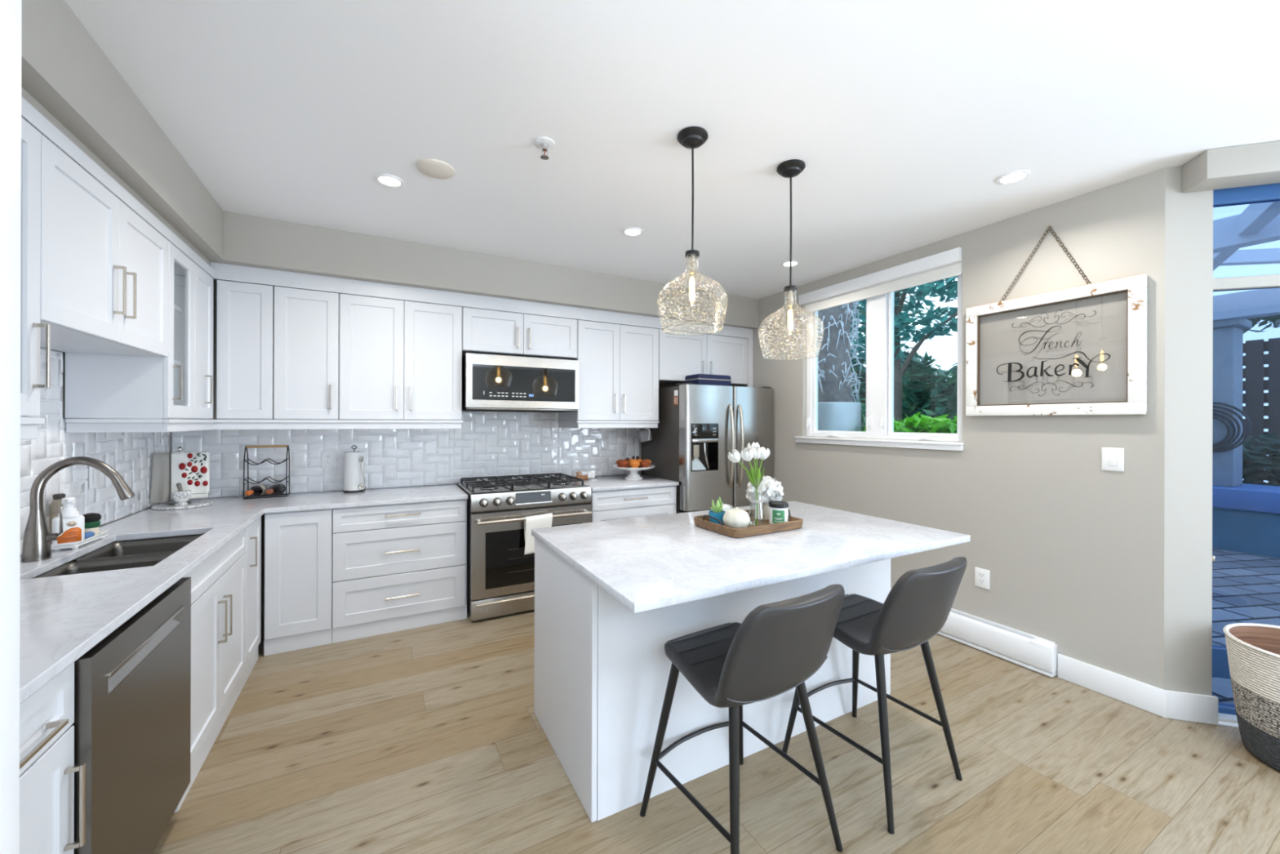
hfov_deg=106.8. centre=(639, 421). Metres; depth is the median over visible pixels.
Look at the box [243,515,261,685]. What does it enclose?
base cabinet
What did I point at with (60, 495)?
oil bottle
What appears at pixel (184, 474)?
print
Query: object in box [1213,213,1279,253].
pergola beam
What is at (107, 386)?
upper cabinet
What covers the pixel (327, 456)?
socket
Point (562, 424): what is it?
trim
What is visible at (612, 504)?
base cabinet
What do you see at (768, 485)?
flowers
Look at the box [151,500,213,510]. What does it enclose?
serving tray
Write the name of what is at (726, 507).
flower sprig
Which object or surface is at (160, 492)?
tea towel
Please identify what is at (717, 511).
succulent pot
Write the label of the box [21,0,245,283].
soffit
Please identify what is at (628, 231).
recessed light
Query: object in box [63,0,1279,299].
ceiling
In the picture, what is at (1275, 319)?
tree
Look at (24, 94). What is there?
trim
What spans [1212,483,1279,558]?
wall
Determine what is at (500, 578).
gas range
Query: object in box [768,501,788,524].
candle jar
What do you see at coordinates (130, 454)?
backsplash
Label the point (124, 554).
sink
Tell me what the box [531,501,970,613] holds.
island countertop
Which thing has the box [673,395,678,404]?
magnet
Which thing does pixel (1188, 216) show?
wall
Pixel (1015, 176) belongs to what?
recessed light
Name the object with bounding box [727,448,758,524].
tulip
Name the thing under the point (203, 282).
upper cabinet
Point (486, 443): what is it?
backsplash
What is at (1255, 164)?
trim
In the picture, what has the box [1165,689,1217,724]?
baseboard
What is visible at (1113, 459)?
light switch
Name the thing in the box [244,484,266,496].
wine bottle
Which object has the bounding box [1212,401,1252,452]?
garden hose
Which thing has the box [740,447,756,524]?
tulip
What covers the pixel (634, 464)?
muffin
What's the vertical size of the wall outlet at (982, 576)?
0.122 m
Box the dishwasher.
[71,576,191,853]
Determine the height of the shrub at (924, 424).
1.628 m
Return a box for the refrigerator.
[641,382,773,513]
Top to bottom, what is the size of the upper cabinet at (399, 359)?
0.856 m
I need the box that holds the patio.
[1211,547,1279,726]
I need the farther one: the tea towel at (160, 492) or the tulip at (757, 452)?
the tea towel at (160, 492)
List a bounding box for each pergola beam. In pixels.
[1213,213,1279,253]
[1213,288,1279,320]
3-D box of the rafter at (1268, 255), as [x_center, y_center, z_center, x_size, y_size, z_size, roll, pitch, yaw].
[7.469,-1.779,5.011,3.746,0.200,0.100,0,0,6]
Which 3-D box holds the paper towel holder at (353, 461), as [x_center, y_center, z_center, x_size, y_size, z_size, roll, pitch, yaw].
[-2.156,0.353,3.597,0.162,0.353,0.150,0,0,-28]
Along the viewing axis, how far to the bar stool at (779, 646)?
1.47 m
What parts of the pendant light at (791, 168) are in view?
cord, lamp shade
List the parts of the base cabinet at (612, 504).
drawer, drawer, handle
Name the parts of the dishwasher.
handle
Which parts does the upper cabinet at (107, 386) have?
handle, door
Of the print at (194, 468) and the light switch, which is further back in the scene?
the print at (194, 468)
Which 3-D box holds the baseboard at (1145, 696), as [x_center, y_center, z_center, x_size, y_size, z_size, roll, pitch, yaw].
[2.487,1.389,2.522,0.015,0.134,0.432,0,0,-28]
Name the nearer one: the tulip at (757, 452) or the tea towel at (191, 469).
the tulip at (757, 452)
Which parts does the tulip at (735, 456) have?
stem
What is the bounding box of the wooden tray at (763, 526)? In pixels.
[693,508,803,537]
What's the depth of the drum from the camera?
5.36 m
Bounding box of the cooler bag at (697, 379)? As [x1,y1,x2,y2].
[684,373,732,386]
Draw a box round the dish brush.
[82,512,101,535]
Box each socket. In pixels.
[325,454,331,458]
[325,459,331,463]
[688,254,695,275]
[786,289,793,307]
[978,572,985,577]
[978,577,985,584]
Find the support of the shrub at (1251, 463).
on the patio
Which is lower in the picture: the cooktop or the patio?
the patio
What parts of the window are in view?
crank handle, sash, sill, sash, crank handle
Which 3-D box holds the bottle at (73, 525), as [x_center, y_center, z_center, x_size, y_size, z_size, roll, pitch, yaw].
[-2.379,0.451,1.978,0.052,0.118,0.084,0,0,34]
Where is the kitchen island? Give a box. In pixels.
[531,501,970,822]
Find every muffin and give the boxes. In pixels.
[616,459,623,466]
[618,460,628,467]
[629,460,639,467]
[640,460,649,467]
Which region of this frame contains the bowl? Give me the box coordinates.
[171,489,191,506]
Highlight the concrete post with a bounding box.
[1212,317,1252,487]
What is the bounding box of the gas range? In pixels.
[457,472,591,621]
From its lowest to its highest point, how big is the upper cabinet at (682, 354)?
0.475 m
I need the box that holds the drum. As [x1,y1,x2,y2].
[817,401,861,434]
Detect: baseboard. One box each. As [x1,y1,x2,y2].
[1057,653,1168,718]
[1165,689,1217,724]
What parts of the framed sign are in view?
chain, frame rail, frame rail, chain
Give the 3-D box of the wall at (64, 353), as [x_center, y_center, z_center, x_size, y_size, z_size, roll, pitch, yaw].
[-2.391,0.087,1.610,0.150,2.713,3.509,0,0,-28]
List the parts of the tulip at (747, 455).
stem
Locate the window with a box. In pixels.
[794,274,964,450]
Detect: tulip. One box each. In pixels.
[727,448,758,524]
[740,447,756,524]
[746,442,759,515]
[751,445,763,524]
[755,446,769,516]
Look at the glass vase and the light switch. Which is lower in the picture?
the glass vase
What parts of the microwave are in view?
trim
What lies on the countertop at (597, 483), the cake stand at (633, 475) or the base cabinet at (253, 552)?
the cake stand at (633, 475)
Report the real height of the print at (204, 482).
0.033 m
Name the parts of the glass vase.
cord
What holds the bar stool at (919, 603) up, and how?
on the floor
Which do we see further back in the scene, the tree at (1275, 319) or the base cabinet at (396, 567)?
the tree at (1275, 319)
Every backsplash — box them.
[20,347,169,555]
[171,411,639,498]
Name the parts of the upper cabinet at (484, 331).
door, handle, handle, door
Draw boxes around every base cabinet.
[19,662,85,853]
[89,527,246,812]
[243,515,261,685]
[263,508,333,656]
[332,498,466,643]
[591,485,676,522]
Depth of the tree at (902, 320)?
6.98 m
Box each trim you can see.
[0,0,22,853]
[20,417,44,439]
[21,86,231,287]
[21,96,214,278]
[65,418,462,432]
[210,262,752,386]
[558,420,658,427]
[1182,140,1279,192]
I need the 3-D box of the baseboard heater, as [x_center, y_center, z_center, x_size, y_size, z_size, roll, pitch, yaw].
[2.033,1.358,3.304,0.068,0.184,1.370,0,0,-28]
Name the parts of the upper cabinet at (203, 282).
handle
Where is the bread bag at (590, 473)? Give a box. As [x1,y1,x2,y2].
[571,468,597,480]
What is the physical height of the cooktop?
0.014 m
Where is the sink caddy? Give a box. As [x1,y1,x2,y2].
[51,529,110,551]
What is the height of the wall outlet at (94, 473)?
0.122 m
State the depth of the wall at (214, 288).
3.42 m
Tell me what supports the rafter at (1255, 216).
on the pergola beam at (1225, 230)
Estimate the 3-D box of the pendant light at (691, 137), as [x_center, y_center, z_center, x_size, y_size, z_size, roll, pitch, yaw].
[0.231,-0.832,2.097,0.312,0.859,0.312,0,0,-28]
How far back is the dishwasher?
1.38 m
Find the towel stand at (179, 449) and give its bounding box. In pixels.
[167,446,208,505]
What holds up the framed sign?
attached to the wall at (1072, 548)
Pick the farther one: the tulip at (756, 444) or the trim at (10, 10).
the tulip at (756, 444)
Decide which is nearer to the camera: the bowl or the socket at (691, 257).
the socket at (691, 257)
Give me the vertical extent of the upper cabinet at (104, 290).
0.563 m
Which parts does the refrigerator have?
drip panel, dispenser panel, dispenser trim, door, freezer drawer, handle, handle, door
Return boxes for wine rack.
[243,444,289,498]
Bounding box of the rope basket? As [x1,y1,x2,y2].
[1222,622,1279,770]
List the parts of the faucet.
lever, spout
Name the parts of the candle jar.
lid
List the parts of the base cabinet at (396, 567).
drawer, drawer, drawer, handle, handle, handle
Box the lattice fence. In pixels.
[1242,337,1279,485]
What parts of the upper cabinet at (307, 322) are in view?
handle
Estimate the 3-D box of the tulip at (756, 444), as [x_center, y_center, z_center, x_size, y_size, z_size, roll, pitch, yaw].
[0.573,0.308,2.400,0.060,0.411,0.062,0,0,35]
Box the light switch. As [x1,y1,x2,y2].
[1102,447,1124,471]
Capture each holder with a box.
[342,444,367,493]
[636,420,651,442]
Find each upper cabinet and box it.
[20,117,50,417]
[40,133,168,356]
[64,240,194,418]
[189,262,213,418]
[216,280,274,419]
[273,286,339,419]
[339,293,462,420]
[462,306,577,359]
[558,320,658,420]
[658,328,747,386]
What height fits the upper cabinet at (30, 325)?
0.856 m
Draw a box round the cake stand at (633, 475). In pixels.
[613,464,655,479]
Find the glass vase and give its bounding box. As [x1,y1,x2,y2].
[748,478,764,515]
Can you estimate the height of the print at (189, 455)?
0.033 m
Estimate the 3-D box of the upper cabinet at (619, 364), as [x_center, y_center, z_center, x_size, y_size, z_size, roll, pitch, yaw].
[-0.287,-0.438,4.431,0.801,0.856,0.530,0,0,-28]
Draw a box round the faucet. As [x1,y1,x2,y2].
[21,456,135,562]
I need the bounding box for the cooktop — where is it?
[457,478,588,494]
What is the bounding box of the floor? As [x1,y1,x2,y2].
[151,608,1279,853]
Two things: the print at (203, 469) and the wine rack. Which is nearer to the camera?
the print at (203, 469)
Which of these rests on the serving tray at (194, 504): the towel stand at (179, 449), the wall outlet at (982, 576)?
the towel stand at (179, 449)
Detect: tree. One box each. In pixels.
[817,288,916,402]
[849,275,957,422]
[1242,315,1279,333]
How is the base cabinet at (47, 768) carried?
on the floor
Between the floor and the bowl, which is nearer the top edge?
the bowl
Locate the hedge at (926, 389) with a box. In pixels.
[850,340,957,426]
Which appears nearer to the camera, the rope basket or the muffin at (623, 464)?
the rope basket
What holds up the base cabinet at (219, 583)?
on the floor
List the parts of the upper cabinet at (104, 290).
door, handle, handle, door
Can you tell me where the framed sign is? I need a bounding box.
[965,224,1147,415]
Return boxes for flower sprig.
[722,503,733,511]
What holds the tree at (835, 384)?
in the drum
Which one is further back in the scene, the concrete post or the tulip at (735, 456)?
the concrete post
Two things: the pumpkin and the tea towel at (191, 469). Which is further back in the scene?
the tea towel at (191, 469)
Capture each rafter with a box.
[1213,200,1279,271]
[1219,248,1279,266]
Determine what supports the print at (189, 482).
attached to the tea towel at (191, 469)
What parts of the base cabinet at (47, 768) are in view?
handle, drawer, door, handle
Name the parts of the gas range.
knob, burner, knob, warming drawer, knob, oven door, control panel, display trim, burner, knob, knob, knob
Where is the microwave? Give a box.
[462,352,578,412]
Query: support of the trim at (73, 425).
attached to the upper cabinet at (399, 359)
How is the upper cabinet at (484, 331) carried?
attached to the wall at (214, 288)
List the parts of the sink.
bowl, bowl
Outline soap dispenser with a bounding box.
[52,497,84,544]
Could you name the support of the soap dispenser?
on the sink caddy
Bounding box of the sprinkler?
[534,137,554,159]
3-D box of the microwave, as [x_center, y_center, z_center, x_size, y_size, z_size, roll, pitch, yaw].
[-1.036,-0.298,3.992,0.891,0.424,0.563,0,0,-28]
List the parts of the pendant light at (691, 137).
lamp shade, cord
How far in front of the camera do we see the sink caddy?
1.98 m
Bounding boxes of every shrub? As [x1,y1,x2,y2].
[853,399,866,430]
[859,411,959,437]
[1242,432,1279,486]
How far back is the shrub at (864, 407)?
6.20 m
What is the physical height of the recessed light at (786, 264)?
0.006 m
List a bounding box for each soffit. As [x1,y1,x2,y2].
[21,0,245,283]
[223,211,758,336]
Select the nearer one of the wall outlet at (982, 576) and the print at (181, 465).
the print at (181, 465)
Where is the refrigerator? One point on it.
(692, 441)
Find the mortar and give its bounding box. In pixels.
[171,482,191,506]
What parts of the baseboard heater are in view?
plate, plate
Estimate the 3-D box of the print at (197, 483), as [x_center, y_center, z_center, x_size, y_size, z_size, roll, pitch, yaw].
[-2.788,0.390,2.993,0.027,0.035,0.001,0,0,-28]
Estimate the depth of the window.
3.75 m
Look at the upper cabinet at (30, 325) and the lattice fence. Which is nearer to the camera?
the upper cabinet at (30, 325)
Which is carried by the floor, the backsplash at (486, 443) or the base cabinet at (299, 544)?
the base cabinet at (299, 544)
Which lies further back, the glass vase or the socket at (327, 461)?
the socket at (327, 461)
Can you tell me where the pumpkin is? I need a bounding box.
[723,506,750,528]
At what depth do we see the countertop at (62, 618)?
1.65 m
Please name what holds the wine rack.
on the countertop at (62, 618)
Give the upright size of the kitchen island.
0.913 m
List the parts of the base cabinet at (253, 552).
handle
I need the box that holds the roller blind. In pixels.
[798,247,962,314]
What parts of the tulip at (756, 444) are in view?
stem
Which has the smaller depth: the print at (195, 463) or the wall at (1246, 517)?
the print at (195, 463)
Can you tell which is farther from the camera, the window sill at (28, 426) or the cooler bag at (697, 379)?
the cooler bag at (697, 379)
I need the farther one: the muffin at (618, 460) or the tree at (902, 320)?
the tree at (902, 320)
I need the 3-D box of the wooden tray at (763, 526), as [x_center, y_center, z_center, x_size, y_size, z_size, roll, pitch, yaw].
[0.550,0.498,2.428,0.499,0.079,0.344,0,0,-30]
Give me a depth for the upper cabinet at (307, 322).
3.14 m
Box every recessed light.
[374,173,404,187]
[622,227,643,235]
[781,260,799,266]
[996,169,1030,184]
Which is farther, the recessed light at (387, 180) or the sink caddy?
the recessed light at (387, 180)
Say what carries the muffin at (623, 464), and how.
on the cake stand at (633, 475)
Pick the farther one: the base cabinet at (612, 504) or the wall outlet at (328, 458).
the base cabinet at (612, 504)
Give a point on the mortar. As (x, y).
(180, 496)
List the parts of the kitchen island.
panel, panel, panel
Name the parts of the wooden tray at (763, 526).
handle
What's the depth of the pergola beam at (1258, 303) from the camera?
5.59 m
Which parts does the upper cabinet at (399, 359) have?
door, handle, handle, door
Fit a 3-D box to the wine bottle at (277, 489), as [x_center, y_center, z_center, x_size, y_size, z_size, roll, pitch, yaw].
[-2.573,0.482,3.348,0.076,0.076,0.183,0,0,-14]
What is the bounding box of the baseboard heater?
[890,588,1057,677]
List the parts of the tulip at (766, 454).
stem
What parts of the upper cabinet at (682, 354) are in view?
door, handle, handle, door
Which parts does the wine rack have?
frame, frame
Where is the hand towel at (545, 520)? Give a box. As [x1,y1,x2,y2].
[524,512,552,555]
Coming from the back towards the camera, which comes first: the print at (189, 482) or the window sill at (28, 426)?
the print at (189, 482)
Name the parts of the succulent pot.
pot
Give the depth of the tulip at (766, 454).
2.37 m
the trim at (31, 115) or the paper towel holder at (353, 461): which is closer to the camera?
the trim at (31, 115)
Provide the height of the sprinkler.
0.070 m
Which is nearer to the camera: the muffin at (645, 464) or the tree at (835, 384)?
the muffin at (645, 464)
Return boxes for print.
[178,462,185,469]
[182,472,186,477]
[185,453,206,479]
[186,479,192,484]
[187,453,192,457]
[191,465,198,472]
[194,480,199,486]
[200,466,207,473]
[202,480,208,485]
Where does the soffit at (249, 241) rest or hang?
attached to the ceiling
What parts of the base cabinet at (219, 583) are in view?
door, drawer, handle, handle, door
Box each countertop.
[19,484,467,704]
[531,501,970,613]
[565,473,678,491]
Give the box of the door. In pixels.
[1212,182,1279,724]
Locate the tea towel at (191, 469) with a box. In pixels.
[170,451,209,499]
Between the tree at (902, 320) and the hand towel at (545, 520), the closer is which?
the hand towel at (545, 520)
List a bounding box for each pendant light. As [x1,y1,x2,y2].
[657,126,728,333]
[758,159,824,359]
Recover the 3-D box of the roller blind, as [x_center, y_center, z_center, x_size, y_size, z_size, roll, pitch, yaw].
[1.828,-1.075,3.791,0.082,0.176,1.392,0,0,-28]
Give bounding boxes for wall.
[20,346,163,577]
[168,287,679,622]
[729,167,1165,688]
[1164,165,1213,695]
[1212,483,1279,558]
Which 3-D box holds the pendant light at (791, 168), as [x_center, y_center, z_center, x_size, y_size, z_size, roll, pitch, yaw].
[0.745,-0.790,2.349,0.312,0.940,0.312,0,0,-28]
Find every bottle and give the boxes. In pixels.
[48,493,66,510]
[52,514,84,544]
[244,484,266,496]
[265,483,285,495]
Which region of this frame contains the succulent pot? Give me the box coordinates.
[708,497,725,524]
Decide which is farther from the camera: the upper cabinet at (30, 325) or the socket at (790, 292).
the socket at (790, 292)
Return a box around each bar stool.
[640,583,844,853]
[782,556,967,834]
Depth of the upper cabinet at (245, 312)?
2.98 m
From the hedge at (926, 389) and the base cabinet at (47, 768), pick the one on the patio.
the hedge at (926, 389)
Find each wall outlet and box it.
[88,466,99,489]
[321,450,336,467]
[616,444,625,456]
[974,566,990,589]
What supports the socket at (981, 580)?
attached to the wall outlet at (982, 576)
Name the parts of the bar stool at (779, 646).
leg, leg, leg, seat, leg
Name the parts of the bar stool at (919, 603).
leg, leg, leg, seat, leg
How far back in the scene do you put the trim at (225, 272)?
3.56 m
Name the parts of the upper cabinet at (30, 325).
door, handle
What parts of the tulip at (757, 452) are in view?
stem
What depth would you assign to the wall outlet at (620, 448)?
4.77 m
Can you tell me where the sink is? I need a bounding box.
[31,533,203,578]
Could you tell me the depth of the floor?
1.96 m
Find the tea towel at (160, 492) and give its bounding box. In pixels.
[149,452,170,503]
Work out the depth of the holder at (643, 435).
4.58 m
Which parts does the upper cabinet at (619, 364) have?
door, handle, handle, door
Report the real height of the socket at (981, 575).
0.031 m
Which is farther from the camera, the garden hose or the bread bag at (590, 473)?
the garden hose

